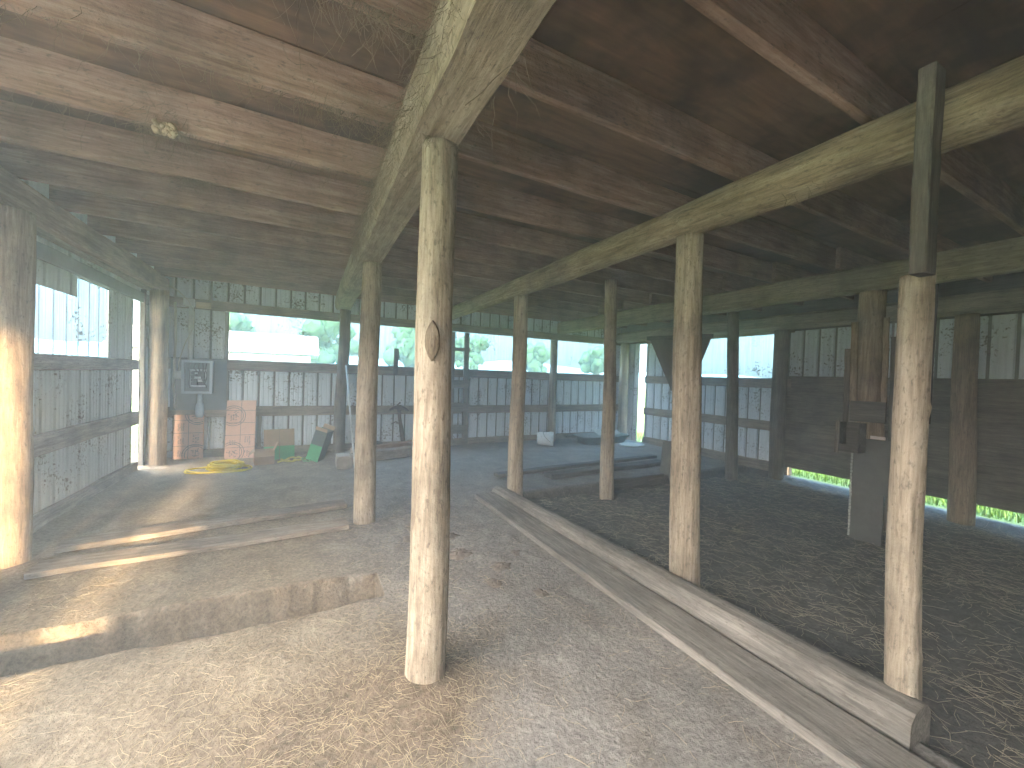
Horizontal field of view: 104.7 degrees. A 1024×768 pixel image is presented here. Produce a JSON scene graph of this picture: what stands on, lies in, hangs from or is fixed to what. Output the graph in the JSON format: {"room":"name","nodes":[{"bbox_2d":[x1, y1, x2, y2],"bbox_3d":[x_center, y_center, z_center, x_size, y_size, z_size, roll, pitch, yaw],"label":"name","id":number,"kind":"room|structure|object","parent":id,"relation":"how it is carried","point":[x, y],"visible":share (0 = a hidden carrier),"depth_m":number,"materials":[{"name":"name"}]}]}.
{"room":"farm building","nodes":[
{"label":"farm building","id":0,"kind":"room"},
{"bbox_2d":[21,179,153,532],"bbox_3d":[-3.160,-0.105,1.657,0.128,3.240,10.280,1,1,-28],"label":"wall","id":1,"kind":"structure","parent":0,"point":[84,418],"depth_m":4.17,"materials":[{"name":"wood"}]},
{"bbox_2d":[34,278,107,356],"bbox_3d":[-4.244,-0.674,3.641,0.016,0.800,2.315,1,1,-28],"label":"window","id":2,"kind":"structure","parent":1,"relation":"in","point":[65,324],"depth_m":3.97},
{"bbox_2d":[165,276,620,457],"bbox_3d":[-1.341,-0.172,8.406,9.580,3.240,0.088,1,1,-28],"label":"wall","id":3,"kind":"structure","parent":0,"point":[300,397],"depth_m":7.33,"materials":[{"name":"wood"}]},
{"bbox_2d":[172,302,176,408],"bbox_3d":[-5.313,-0.452,6.221,0.049,1.681,0.034,1,1,-28],"label":"vertical cable","id":4,"kind":"object","parent":3,"relation":"attached to","point":[175,303],"visible":1,"depth_m":6.21,"materials":[{"name":"white metal"}]},
{"bbox_2d":[170,357,226,409],"bbox_3d":[-5.067,0.003,6.399,0.725,0.840,0.012,1,1,-28],"label":"board","id":5,"kind":"object","parent":3,"relation":"attached to","point":[216,400],"visible":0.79,"depth_m":6.46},
{"bbox_2d":[173,371,180,378],"bbox_3d":[-5.270,-0.146,6.238,0.110,0.130,0.070,1,1,-28],"label":"switch box","id":6,"kind":"object","parent":5,"relation":"attached to","point":[177,374],"visible":0.81,"depth_m":6.21,"materials":[{"name":"white plastic"}]},
{"bbox_2d":[167,284,194,370],"bbox_3d":[-5.098,-0.845,6.080,0.218,1.288,0.311,2,1,-11],"label":"loose wire","id":7,"kind":"object","parent":6,"relation":"attached to","point":[167,284],"visible":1,"depth_m":6.20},
{"bbox_2d":[181,360,213,393],"bbox_3d":[-5.029,-0.112,6.327,0.392,0.527,0.138,1,1,-28],"label":"breaker panel","id":8,"kind":"object","parent":5,"relation":"attached to","point":[197,377],"visible":1,"depth_m":6.33,"materials":[{"name":"metal"}]},
{"bbox_2d":[183,298,194,359],"bbox_3d":[-5.107,-0.864,6.239,0.130,0.965,0.115,1,1,-28],"label":"conduit","id":9,"kind":"object","parent":8,"relation":"attached to","point":[185,301],"visible":0.94,"depth_m":6.24,"materials":[{"name":"plastic"}]},
{"bbox_2d":[195,394,203,417],"bbox_3d":[-5.015,0.346,6.344,0.117,0.380,0.120,1,1,-28],"label":"fitting","id":10,"kind":"object","parent":8,"relation":"attached to","point":[199,407],"visible":0.96,"depth_m":6.32,"materials":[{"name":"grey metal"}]},
{"bbox_2d":[196,302,210,308],"bbox_3d":[-4.976,-1.267,6.378,0.185,0.095,0.056,1,1,-28],"label":"wood block","id":11,"kind":"object","parent":3,"relation":"attached to","point":[203,305],"visible":1,"depth_m":6.35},
{"bbox_2d":[229,312,457,368],"bbox_3d":[-2.957,-0.760,7.560,4.010,0.810,0.016,1,1,-28],"label":"window","id":12,"kind":"structure","parent":3,"relation":"in","point":[406,343],"depth_m":7.15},
{"bbox_2d":[393,348,398,374],"bbox_3d":[-2.300,-0.443,7.825,0.103,0.522,0.041,1,1,-28],"label":"stub","id":13,"kind":"object","parent":3,"relation":"attached to","point":[396,351],"visible":1,"depth_m":7.81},
{"bbox_2d":[457,332,603,374],"bbox_3d":[0.692,-0.676,9.483,4.230,0.810,0.016,1,1,-28],"label":"window","id":14,"kind":"structure","parent":3,"relation":"in","point":[580,361],"depth_m":9.40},
{"bbox_2d":[0,438,1023,767],"bbox_3d":[0.839,1.576,3.862,9.850,0.370,10.650,1,1,-28],"label":"floor","id":15,"kind":"structure","parent":0,"point":[237,616],"depth_m":2.37,"materials":[{"name":"soil"}]},
{"bbox_2d":[0,204,36,568],"bbox_3d":[-3.700,0.045,2.903,0.257,2.634,0.250,3,1,44],"label":"log post","id":16,"kind":"object","parent":15,"relation":"on","point":[18,227],"visible":1,"depth_m":2.86,"materials":[{"name":"wood"}]},
{"bbox_2d":[0,166,168,290],"bbox_3d":[-4.236,-1.440,3.937,0.109,0.254,5.000,1,1,-28],"label":"ceiling beam","id":17,"kind":"structure","parent":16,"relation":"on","point":[51,218],"depth_m":3.63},
{"bbox_2d":[145,288,168,465],"bbox_3d":[-5.206,-0.080,5.801,0.246,2.591,0.244,1,1,-28],"label":"log post","id":18,"kind":"object","parent":15,"relation":"on","point":[158,327],"visible":0.97,"depth_m":5.72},
{"bbox_2d":[24,518,348,579],"bbox_3d":[-2.487,1.332,3.307,2.064,0.052,0.228,1,1,-31],"label":"wooden beam","id":19,"kind":"structure","parent":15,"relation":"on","point":[43,568],"depth_m":3.14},
{"bbox_2d":[172,415,203,459],"bbox_3d":[-5.169,0.821,6.316,0.380,0.777,0.077,1,1,-28],"label":"board","id":20,"kind":"object","parent":15,"relation":"on","point":[188,430],"visible":0.97,"depth_m":6.30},
{"bbox_2d":[54,499,346,552],"bbox_3d":[-2.732,1.308,3.763,2.149,0.053,0.210,1,1,-35],"label":"plank","id":21,"kind":"object","parent":15,"relation":"on","point":[118,537],"visible":1,"depth_m":3.57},
{"bbox_2d":[184,459,252,473],"bbox_3d":[-4.239,1.193,5.731,0.806,0.116,0.553,1,1,-28],"label":"coil","id":22,"kind":"object","parent":15,"relation":"on","point":[219,466],"visible":1,"depth_m":5.66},
{"bbox_2d":[224,400,256,458],"bbox_3d":[-4.529,0.766,6.594,0.410,0.977,0.236,1,1,-28],"label":"board","id":23,"kind":"object","parent":15,"relation":"on","point":[240,414],"visible":0.98,"depth_m":6.58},
{"bbox_2d":[249,441,278,464],"bbox_3d":[-3.897,1.086,6.204,0.388,0.331,0.286,1,1,-35],"label":"cardboard box","id":24,"kind":"object","parent":15,"relation":"on","point":[261,456],"visible":1,"depth_m":6.15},
{"bbox_2d":[264,428,294,459],"bbox_3d":[-3.888,1.006,6.602,0.440,0.495,0.140,1,1,-36],"label":"carton","id":25,"kind":"object","parent":15,"relation":"on","point":[284,449],"visible":0.88,"depth_m":6.61,"materials":[{"name":"cardboard"}]},
{"bbox_2d":[277,456,305,462],"bbox_3d":[-3.567,1.224,6.409,0.407,0.058,0.286,1,1,-28],"label":"extension cord","id":26,"kind":"object","parent":15,"relation":"on","point":[281,459],"visible":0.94,"depth_m":6.35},
{"bbox_2d":[306,423,334,461],"bbox_3d":[-3.149,0.963,6.497,0.349,0.597,0.341,2,1,-4],"label":"box","id":27,"kind":"object","parent":15,"relation":"on","point":[322,436],"visible":1,"depth_m":6.37,"materials":[{"name":"cardboard"}]},
{"bbox_2d":[333,309,350,452],"bbox_3d":[-3.116,-0.034,7.239,0.247,2.649,0.204,2,1,-12],"label":"log post","id":28,"kind":"object","parent":15,"relation":"on","point":[345,314],"visible":0.91,"depth_m":7.16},
{"bbox_2d":[335,453,351,468],"bbox_3d":[-2.634,1.198,6.164,0.218,0.206,0.320,1,1,-28],"label":"stone block","id":29,"kind":"object","parent":15,"relation":"on","point":[342,460],"visible":1,"depth_m":6.04,"materials":[{"name":"stone"}]},
{"bbox_2d":[345,365,354,461],"bbox_3d":[-2.684,0.494,6.554,0.026,1.626,1.361,1,1,-30],"label":"pole","id":30,"kind":"object","parent":15,"relation":"on","point":[345,365],"visible":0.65,"depth_m":6.53,"materials":[{"name":"white plastic"}]},
{"bbox_2d":[353,261,381,524],"bbox_3d":[-1.476,0.085,4.040,0.216,2.666,0.364,2,1,-20],"label":"log post","id":31,"kind":"object","parent":15,"relation":"on","point":[364,503],"visible":0.98,"depth_m":3.96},
{"bbox_2d":[335,0,555,309],"bbox_3d":[-0.858,-1.319,2.836,0.272,0.230,10.104,1,1,-27],"label":"beam","id":32,"kind":"structure","parent":31,"relation":"on","point":[495,33],"depth_m":1.59,"materials":[{"name":"wood"}]},
{"bbox_2d":[0,142,361,238],"bbox_3d":[-2.569,-1.628,3.528,2.720,0.248,0.054,1,1,-28],"label":"joist","id":33,"kind":"object","parent":32,"relation":"on","point":[30,164],"visible":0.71,"depth_m":3.30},
{"bbox_2d":[0,99,372,214],"bbox_3d":[-2.250,-1.607,2.922,2.720,0.244,0.054,1,1,-28],"label":"joist","id":34,"kind":"object","parent":32,"relation":"on","point":[117,146],"visible":0.79,"depth_m":2.79,"materials":[{"name":"wood"}]},
{"bbox_2d":[0,36,386,182],"bbox_3d":[-1.927,-1.585,2.308,2.720,0.250,0.054,1,1,-28],"label":"joist","id":35,"kind":"object","parent":32,"relation":"on","point":[23,66],"visible":0.78,"depth_m":2.27,"materials":[{"name":"wood"}]},
{"bbox_2d":[151,118,177,138],"bbox_3d":[-1.976,-1.452,2.249,0.114,0.082,0.057,1,1,-28],"label":"nest","id":36,"kind":"object","parent":35,"relation":"attached to","point":[157,128],"visible":0.98,"depth_m":2.24,"materials":[{"name":"wicker"}]},
{"bbox_2d":[49,184,354,255],"bbox_3d":[-2.889,-1.651,4.137,2.720,0.246,0.055,1,1,-28],"label":"joist","id":37,"kind":"object","parent":32,"relation":"on","point":[71,200],"visible":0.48,"depth_m":3.94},
{"bbox_2d":[0,0,406,131],"bbox_3d":[-1.606,-1.563,1.698,2.720,0.247,0.056,1,1,-28],"label":"joist","id":38,"kind":"object","parent":32,"relation":"on","point":[184,32],"visible":0.75,"depth_m":1.81,"materials":[{"name":"wood"}]},
{"bbox_2d":[87,215,349,269],"bbox_3d":[-3.213,-1.674,4.752,2.720,0.246,0.053,1,1,-28],"label":"joist","id":39,"kind":"object","parent":32,"relation":"on","point":[104,226],"visible":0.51,"depth_m":4.58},
{"bbox_2d":[115,237,344,279],"bbox_3d":[-3.535,-1.695,5.364,2.720,0.247,0.058,1,1,-28],"label":"joist","id":40,"kind":"object","parent":32,"relation":"on","point":[131,245],"visible":0.5,"depth_m":5.21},
{"bbox_2d":[154,266,337,295],"bbox_3d":[-4.173,-1.739,6.575,2.720,0.248,0.053,1,1,-28],"label":"joist","id":41,"kind":"object","parent":32,"relation":"on","point":[169,272],"visible":0.5,"depth_m":6.45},
{"bbox_2d":[334,0,440,37],"bbox_3d":[-1.284,-1.541,1.087,2.720,0.245,0.058,1,1,-28],"label":"joist","id":42,"kind":"object","parent":32,"relation":"on","point":[415,8],"visible":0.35,"depth_m":1.53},
{"bbox_2d":[0,0,826,282],"bbox_3d":[-0.753,-1.270,2.612,4.070,0.730,3.070,1,1,-23],"label":"cobwebs","id":43,"kind":"object","parent":42,"relation":"hanging from","point":[360,227],"visible":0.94,"depth_m":1.94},
{"bbox_2d":[357,292,563,321],"bbox_3d":[-0.920,-1.664,8.369,5.170,0.250,0.058,1,1,-28],"label":"joist","id":44,"kind":"object","parent":32,"relation":"on","point":[384,298],"visible":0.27,"depth_m":8.59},
{"bbox_2d":[381,286,579,318],"bbox_3d":[-0.598,-1.643,7.758,5.170,0.245,0.054,1,1,-28],"label":"joist","id":45,"kind":"object","parent":32,"relation":"on","point":[390,291],"visible":0.21,"depth_m":7.94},
{"bbox_2d":[382,276,601,314],"bbox_3d":[-0.276,-1.623,7.146,5.170,0.246,0.054,1,1,-28],"label":"joist","id":46,"kind":"object","parent":32,"relation":"on","point":[386,281],"visible":0.34,"depth_m":7.24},
{"bbox_2d":[381,263,623,310],"bbox_3d":[0.045,-1.599,6.537,5.170,0.246,0.055,1,1,-28],"label":"joist","id":47,"kind":"object","parent":32,"relation":"on","point":[388,270],"visible":0.32,"depth_m":6.29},
{"bbox_2d":[382,248,652,304],"bbox_3d":[0.366,-1.577,5.926,5.170,0.245,0.055,1,1,-28],"label":"joist","id":48,"kind":"object","parent":32,"relation":"on","point":[399,257],"visible":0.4,"depth_m":5.63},
{"bbox_2d":[392,227,674,296],"bbox_3d":[0.686,-1.557,5.318,5.170,0.249,0.054,1,1,-28],"label":"joist","id":49,"kind":"object","parent":32,"relation":"on","point":[465,249],"visible":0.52,"depth_m":4.99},
{"bbox_2d":[405,206,727,291],"bbox_3d":[1.010,-1.533,4.703,5.170,0.245,0.055,1,1,-28],"label":"joist","id":50,"kind":"object","parent":32,"relation":"on","point":[468,226],"visible":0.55,"depth_m":4.30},
{"bbox_2d":[456,174,775,282],"bbox_3d":[1.331,-1.511,4.094,5.170,0.247,0.054,1,1,-28],"label":"joist","id":51,"kind":"object","parent":32,"relation":"on","point":[473,194],"visible":0.61,"depth_m":3.61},
{"bbox_2d":[458,120,839,271],"bbox_3d":[1.651,-1.490,3.485,5.170,0.247,0.056,1,1,-28],"label":"joist","id":52,"kind":"object","parent":32,"relation":"on","point":[528,158],"visible":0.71,"depth_m":2.94,"materials":[{"name":"wood"}]},
{"bbox_2d":[501,38,909,253],"bbox_3d":[1.972,-1.467,2.876,5.170,0.243,0.055,1,1,-28],"label":"joist","id":53,"kind":"object","parent":32,"relation":"on","point":[559,80],"visible":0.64,"depth_m":2.24,"materials":[{"name":"wood"}]},
{"bbox_2d":[684,0,1023,235],"bbox_3d":[2.292,-1.446,2.267,5.170,0.245,0.056,1,1,-28],"label":"joist","id":54,"kind":"object","parent":32,"relation":"on","point":[781,32],"visible":0.78,"depth_m":1.80,"materials":[{"name":"wood"}]},
{"bbox_2d":[350,445,412,463],"bbox_3d":[-2.116,1.215,6.930,0.205,0.159,1.405,3,1,44],"label":"plank","id":55,"kind":"object","parent":15,"relation":"on","point":[404,451],"visible":0.52,"depth_m":6.86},
{"bbox_2d":[350,440,412,452],"bbox_3d":[-2.195,1.173,7.223,1.464,0.211,0.155,1,1,-44],"label":"plank","id":56,"kind":"object","parent":15,"relation":"on","point":[404,443],"visible":0.27,"depth_m":7.20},
{"bbox_2d":[389,402,408,441],"bbox_3d":[-2.198,0.818,7.649,0.376,0.945,0.100,1,1,-36],"label":"pickaxe","id":57,"kind":"object","parent":15,"relation":"on","point":[402,435],"visible":0.88,"depth_m":7.65},
{"bbox_2d":[0,439,802,767],"bbox_3d":[0.473,1.490,4.929,9.296,0.236,7.804,1,1,-28],"label":"litter","id":58,"kind":"object","parent":15,"relation":"on","point":[365,674],"visible":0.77,"depth_m":1.79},
{"bbox_2d":[402,536,409,542],"bbox_3d":[-0.909,1.403,3.599,0.187,0.033,0.187,2,1,-5],"label":"clump","id":59,"kind":"object","parent":15,"relation":"on","point":[406,538],"visible":0.3,"depth_m":3.56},
{"bbox_2d":[405,137,457,684],"bbox_3d":[-0.389,0.141,1.952,0.202,2.620,0.230,2,1,-8],"label":"log post","id":60,"kind":"object","parent":15,"relation":"on","point":[426,640],"visible":1,"depth_m":1.87,"materials":[{"name":"wood"}]},
{"bbox_2d":[451,332,469,445],"bbox_3d":[-1.135,0.120,8.410,0.440,2.430,0.109,1,1,-28],"label":"wooden ladder","id":61,"kind":"object","parent":15,"relation":"on","point":[463,407],"visible":0.76,"depth_m":8.41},
{"bbox_2d":[449,548,472,560],"bbox_3d":[-0.437,1.409,3.285,0.211,0.038,0.219,2,1,29],"label":"clump","id":62,"kind":"object","parent":15,"relation":"on","point":[458,553],"visible":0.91,"depth_m":3.27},
{"bbox_2d":[483,578,501,587],"bbox_3d":[-0.126,1.437,2.863,0.149,0.027,0.124,3,1,43],"label":"clump","id":63,"kind":"object","parent":15,"relation":"on","point":[491,582],"visible":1,"depth_m":2.85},
{"bbox_2d":[490,562,510,571],"bbox_3d":[-0.089,1.427,3.103,0.181,0.034,0.167,2,1,-2],"label":"clump","id":64,"kind":"object","parent":15,"relation":"on","point":[496,566],"visible":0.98,"depth_m":3.08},
{"bbox_2d":[507,295,527,496],"bbox_3d":[0.073,0.163,5.001,0.216,2.554,0.241,1,1,-28],"label":"log post","id":65,"kind":"object","parent":15,"relation":"on","point":[520,322],"visible":0.97,"depth_m":4.93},
{"bbox_2d":[533,588,548,596],"bbox_3d":[0.199,1.458,2.774,0.123,0.024,0.138,1,1,-28],"label":"clump","id":66,"kind":"object","parent":15,"relation":"on","point":[539,592],"visible":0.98,"depth_m":2.75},
{"bbox_2d":[537,431,553,445],"bbox_3d":[0.730,1.196,8.674,0.360,0.332,0.332,2,1,7],"label":"bucket","id":67,"kind":"object","parent":15,"relation":"on","point":[543,438],"visible":1,"depth_m":8.56,"materials":[{"name":"white plastic"}]},
{"bbox_2d":[547,340,557,440],"bbox_3d":[0.970,0.185,9.433,0.202,2.463,0.229,1,1,-28],"label":"log post","id":68,"kind":"object","parent":15,"relation":"on","point":[551,426],"visible":0.93,"depth_m":9.37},
{"bbox_2d":[494,454,656,476],"bbox_3d":[1.275,1.379,6.797,3.559,0.056,0.148,1,1,-32],"label":"plank","id":69,"kind":"object","parent":15,"relation":"on","point":[641,457],"visible":0.8,"depth_m":6.58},
{"bbox_2d":[574,432,629,444],"bbox_3d":[2.144,1.298,9.430,1.440,0.190,0.620,1,1,-28],"label":"trough","id":70,"kind":"object","parent":15,"relation":"on","point":[583,438],"visible":0.77,"depth_m":9.23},
{"bbox_2d":[590,428,600,434],"bbox_3d":[2.072,1.135,9.353,0.330,0.160,0.295,1,1,-28],"label":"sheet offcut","id":71,"kind":"object","parent":70,"relation":"on","point":[597,431],"visible":0.64,"depth_m":9.34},
{"bbox_2d":[544,459,660,478],"bbox_3d":[1.618,1.389,6.520,2.502,0.082,0.210,1,1,-30],"label":"plank","id":72,"kind":"object","parent":15,"relation":"on","point":[575,472],"visible":0.85,"depth_m":6.28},
{"bbox_2d":[599,279,616,499],"bbox_3d":[1.327,0.096,5.363,0.196,2.999,0.236,1,1,-28],"label":"log post","id":73,"kind":"object","parent":15,"relation":"on","point":[606,485],"visible":1,"depth_m":5.29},
{"bbox_2d":[617,343,629,438],"bbox_3d":[2.905,0.203,10.276,0.254,2.522,0.248,1,1,-28],"label":"log post","id":74,"kind":"object","parent":15,"relation":"on","point":[624,356],"visible":0.9,"depth_m":10.17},
{"bbox_2d":[599,474,663,489],"bbox_3d":[1.839,1.517,6.009,1.280,0.211,0.059,1,1,-28],"label":"board","id":75,"kind":"object","parent":15,"relation":"on","point":[655,479],"visible":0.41,"depth_m":6.03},
{"bbox_2d":[619,442,644,446],"bbox_3d":[2.766,1.399,9.105,0.640,0.030,0.512,1,1,-28],"label":"round lid","id":76,"kind":"object","parent":15,"relation":"on","point":[626,444],"visible":1,"depth_m":9.06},
{"bbox_2d":[660,441,670,482],"bbox_3d":[2.599,1.248,6.366,0.084,0.741,0.480,1,1,-28],"label":"plywood offcut","id":77,"kind":"object","parent":15,"relation":"on","point":[665,465],"visible":0.21,"depth_m":6.47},
{"bbox_2d":[669,232,703,586],"bbox_3d":[1.300,0.274,2.899,0.257,2.696,0.243,1,1,-28],"label":"log post","id":78,"kind":"object","parent":15,"relation":"on","point":[685,470],"visible":0.95,"depth_m":2.82,"materials":[{"name":"wood"}]},
{"bbox_2d":[475,492,934,767],"bbox_3d":[0.641,1.437,3.058,0.277,0.054,4.120,1,1,-28],"label":"wooden beam","id":79,"kind":"structure","parent":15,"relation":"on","point":[837,734],"depth_m":2.05,"materials":[{"name":"wood"}]},
{"bbox_2d":[492,485,930,750],"bbox_3d":[0.791,1.451,3.352,0.220,0.266,3.848,1,1,-30],"label":"sill timber","id":80,"kind":"structure","parent":15,"relation":"on","point":[904,719],"depth_m":2.11,"materials":[{"name":"wood"}]},
{"bbox_2d":[725,312,738,479],"bbox_3d":[3.731,0.218,6.676,0.202,2.845,0.257,1,1,-28],"label":"log post","id":81,"kind":"object","parent":15,"relation":"on","point":[731,445],"visible":1,"depth_m":6.60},
{"bbox_2d":[768,329,789,479],"bbox_3d":[4.647,0.364,6.878,0.239,2.602,0.242,1,1,-28],"label":"log post","id":82,"kind":"object","parent":15,"relation":"on","point":[781,337],"visible":0.99,"depth_m":6.79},
{"bbox_2d":[536,467,1023,767],"bbox_3d":[3.165,1.587,4.309,5.272,0.153,4.415,1,1,-28],"label":"litter","id":83,"kind":"object","parent":15,"relation":"on","point":[745,479],"visible":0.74,"depth_m":3.56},
{"bbox_2d":[854,290,886,440],"bbox_3d":[3.930,0.341,4.342,0.265,2.699,0.297,1,1,-28],"label":"log post","id":84,"kind":"object","parent":15,"relation":"on","point":[872,304],"visible":0.42,"depth_m":4.25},
{"bbox_2d":[557,236,1023,333],"bbox_3d":[3.531,-1.187,5.152,0.184,0.291,10.100,1,1,-28],"label":"timber beam","id":85,"kind":"structure","parent":84,"relation":"on","point":[1006,256],"depth_m":4.54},
{"bbox_2d":[560,316,626,328],"bbox_3d":[2.078,-1.596,9.874,2.100,0.246,0.053,1,1,-28],"label":"joist","id":86,"kind":"object","parent":85,"relation":"on","point":[561,317],"visible":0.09,"depth_m":9.47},
{"bbox_2d":[577,312,646,325],"bbox_3d":[2.398,-1.573,9.267,2.100,0.244,0.055,1,1,-28],"label":"joist","id":87,"kind":"object","parent":85,"relation":"on","point":[579,314],"visible":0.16,"depth_m":8.86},
{"bbox_2d":[598,307,669,322],"bbox_3d":[2.720,-1.551,8.655,2.100,0.246,0.054,1,1,-28],"label":"joist","id":88,"kind":"object","parent":85,"relation":"on","point":[600,309],"visible":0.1,"depth_m":8.19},
{"bbox_2d":[622,301,649,309],"bbox_3d":[3.042,-1.528,8.043,2.100,0.247,0.056,1,1,-28],"label":"joist","id":89,"kind":"object","parent":85,"relation":"on","point":[625,305],"visible":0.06,"depth_m":7.61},
{"bbox_2d":[649,293,726,315],"bbox_3d":[3.364,-1.507,7.433,2.100,0.246,0.056,1,1,-28],"label":"joist","id":90,"kind":"object","parent":85,"relation":"on","point":[654,299],"visible":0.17,"depth_m":7.03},
{"bbox_2d":[703,288,761,311],"bbox_3d":[3.685,-1.484,6.823,2.100,0.246,0.057,1,1,-28],"label":"joist","id":91,"kind":"object","parent":85,"relation":"on","point":[706,291],"visible":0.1,"depth_m":6.63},
{"bbox_2d":[722,273,803,305],"bbox_3d":[4.005,-1.463,6.215,2.100,0.245,0.058,1,1,-28],"label":"joist","id":92,"kind":"object","parent":85,"relation":"on","point":[731,282],"visible":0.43,"depth_m":5.84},
{"bbox_2d":[772,262,853,299],"bbox_3d":[4.326,-1.441,5.606,2.100,0.251,0.057,1,1,-28],"label":"joist","id":93,"kind":"object","parent":85,"relation":"on","point":[781,272],"visible":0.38,"depth_m":5.22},
{"bbox_2d":[835,247,883,270],"bbox_3d":[4.647,-1.418,4.994,2.100,0.248,0.054,1,1,-28],"label":"joist","id":94,"kind":"object","parent":85,"relation":"on","point":[846,259],"visible":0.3,"depth_m":4.59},
{"bbox_2d":[937,234,992,282],"bbox_3d":[4.969,-1.396,4.383,2.100,0.246,0.053,1,1,-28],"label":"joist","id":95,"kind":"object","parent":85,"relation":"on","point":[943,243],"visible":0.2,"depth_m":4.14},
{"bbox_2d":[842,317,895,546],"bbox_3d":[3.829,0.493,4.206,0.299,2.370,0.444,2,1,0],"label":"cladding","id":96,"kind":"object","parent":84,"relation":"attached to","point":[869,477],"depth_m":4.15,"materials":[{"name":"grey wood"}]},
{"bbox_2d":[834,420,866,453],"bbox_3d":[3.613,0.565,4.221,0.170,0.350,0.205,1,1,-28],"label":"box","id":97,"kind":"object","parent":96,"relation":"attached to","point":[849,436],"visible":1,"depth_m":4.24,"materials":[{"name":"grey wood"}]},
{"bbox_2d":[884,61,945,700],"bbox_3d":[1.762,0.172,1.760,0.292,2.967,0.152,1,1,-28],"label":"leaning post","id":98,"kind":"object","parent":15,"relation":"on","point":[918,293],"visible":0.89,"depth_m":1.76,"materials":[{"name":"brown wood"}]},
{"bbox_2d":[452,55,1023,319],"bbox_3d":[0.832,-1.220,3.786,0.285,0.276,10.001,1,1,-28],"label":"log beam","id":99,"kind":"structure","parent":98,"relation":"on","point":[988,104],"depth_m":2.12,"materials":[{"name":"wood"}]},
{"bbox_2d":[946,313,979,525],"bbox_3d":[5.634,0.434,4.917,0.253,2.604,0.270,1,1,-28],"label":"log post","id":100,"kind":"object","parent":15,"relation":"on","point":[962,482],"visible":1,"depth_m":4.85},
{"bbox_2d":[886,302,897,321],"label":"wall plate","id":101,"kind":"object","parent":100,"relation":"on","point":[891,308],"depth_m":5.55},
{"bbox_3d":[2.805,0.266,6.362,0.213,2.698,0.238,1,1,-28],"label":"log post","id":102,"kind":"object","parent":15,"relation":"on","visible":0},
{"bbox_2d":[647,334,713,389],"bbox_3d":[2.659,-0.350,6.367,0.064,0.916,1.253,1,1,-28],"label":"gusset","id":103,"kind":"object","parent":102,"relation":"attached to","point":[662,345],"visible":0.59,"depth_m":6.54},
{"bbox_2d":[0,0,1023,283],"bbox_3d":[0.592,-1.675,3.615,11.750,0.050,11.250,1,1,-28],"label":"ceiling","id":104,"kind":"structure","parent":0,"point":[669,51],"depth_m":2.11,"materials":[{"name":"wood"}]},
{"bbox_2d":[617,272,1023,513],"bbox_3d":[5.255,0.088,6.094,0.113,3.241,10.280,1,1,-28],"label":"wall","id":105,"kind":"structure","parent":0,"point":[816,366],"depth_m":6.31,"materials":[{"name":"wood"}]},
{"bbox_2d":[616,327,672,343],"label":"wall plate","id":106,"kind":"object","parent":105,"relation":"on","point":[637,336],"depth_m":9.69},
{"bbox_2d":[702,321,726,334],"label":"wall plate","id":107,"kind":"object","parent":105,"relation":"on","point":[716,328],"depth_m":7.93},
{"bbox_2d":[702,334,773,378],"bbox_3d":[4.358,-0.525,7.900,0.016,0.810,1.750,1,1,-28],"label":"window","id":108,"kind":"structure","parent":105,"relation":"in","point":[752,366],"depth_m":7.57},
{"bbox_2d":[739,306,857,332],"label":"wall plate","id":109,"kind":"object","parent":105,"relation":"on","point":[840,316],"depth_m":6.56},
{"bbox_2d":[937,287,1023,317],"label":"wall plate","id":110,"kind":"object","parent":105,"relation":"on","point":[1002,300],"depth_m":4.80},
{"label":"outside","id":111,"kind":"structure","parent":0,"visible":0},
{"bbox_2d":[131,386,1023,525],"bbox_3d":[-0.051,1.559,0.029,300.000,0.001,300.000,1,1,-28],"label":"ground","id":112,"kind":"structure","parent":111,"point":[641,392],"depth_m":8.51,"materials":[{"name":"green plant"}]},
{"bbox_2d":[132,324,318,397],"bbox_3d":[-15.515,-1.141,21.754,8.600,3.560,5.800,1,1,-28],"label":"shed","id":113,"kind":"object","parent":112,"relation":"on","point":[135,373],"visible":0.08,"depth_m":19.72,"materials":[{"name":"metal"}]},
{"bbox_2d":[229,313,256,332],"bbox_3d":[-27.409,-3.581,37.730,5.888,7.158,5.878,2,1,-4],"label":"tree","id":114,"kind":"object","parent":112,"relation":"on","point":[237,319],"visible":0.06,"depth_m":35.92,"materials":[{"name":"green plant"}]},
{"bbox_2d":[303,319,357,363],"bbox_3d":[-22.061,-4.317,47.324,5.798,8.622,7.199,3,1,37],"label":"tree","id":115,"kind":"object","parent":112,"relation":"on","point":[311,320],"visible":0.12,"depth_m":45.16,"materials":[{"name":"green plant"}]},
{"bbox_2d":[387,327,413,364],"bbox_3d":[-15.998,-4.907,59.918,7.672,9.727,8.187,3,1,33],"label":"tree","id":116,"kind":"object","parent":112,"relation":"on","point":[401,327],"visible":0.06,"depth_m":57.68,"materials":[{"name":"green plant"}]},
{"bbox_2d":[455,335,488,368],"bbox_3d":[-6.995,-4.164,66.224,6.138,8.601,5.900,2,1,-18],"label":"tree","id":117,"kind":"object","parent":112,"relation":"on","point":[477,335],"visible":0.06,"depth_m":65.44,"materials":[{"name":"green plant"}]},
{"bbox_2d":[527,344,545,371],"bbox_3d":[3.653,-3.138,64.014,4.887,7.335,4.672,2,1,22],"label":"tree","id":118,"kind":"object","parent":112,"relation":"on","point":[543,358],"visible":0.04,"depth_m":62.23,"materials":[{"name":"green plant"}]},
{"bbox_2d":[355,359,759,385],"bbox_3d":[-24.244,-5.222,125.557,354.000,7.527,55.000,1,1,-28],"label":"hill","id":119,"kind":"structure","parent":112,"relation":"on","point":[642,375],"depth_m":141.40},
{"bbox_2d":[583,346,603,373],"bbox_3d":[13.828,-2.810,64.371,5.847,7.337,6.750,1,1,-28],"label":"tree","id":120,"kind":"object","parent":112,"relation":"on","point":[595,355],"visible":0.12,"depth_m":62.23,"materials":[{"name":"green plant"}]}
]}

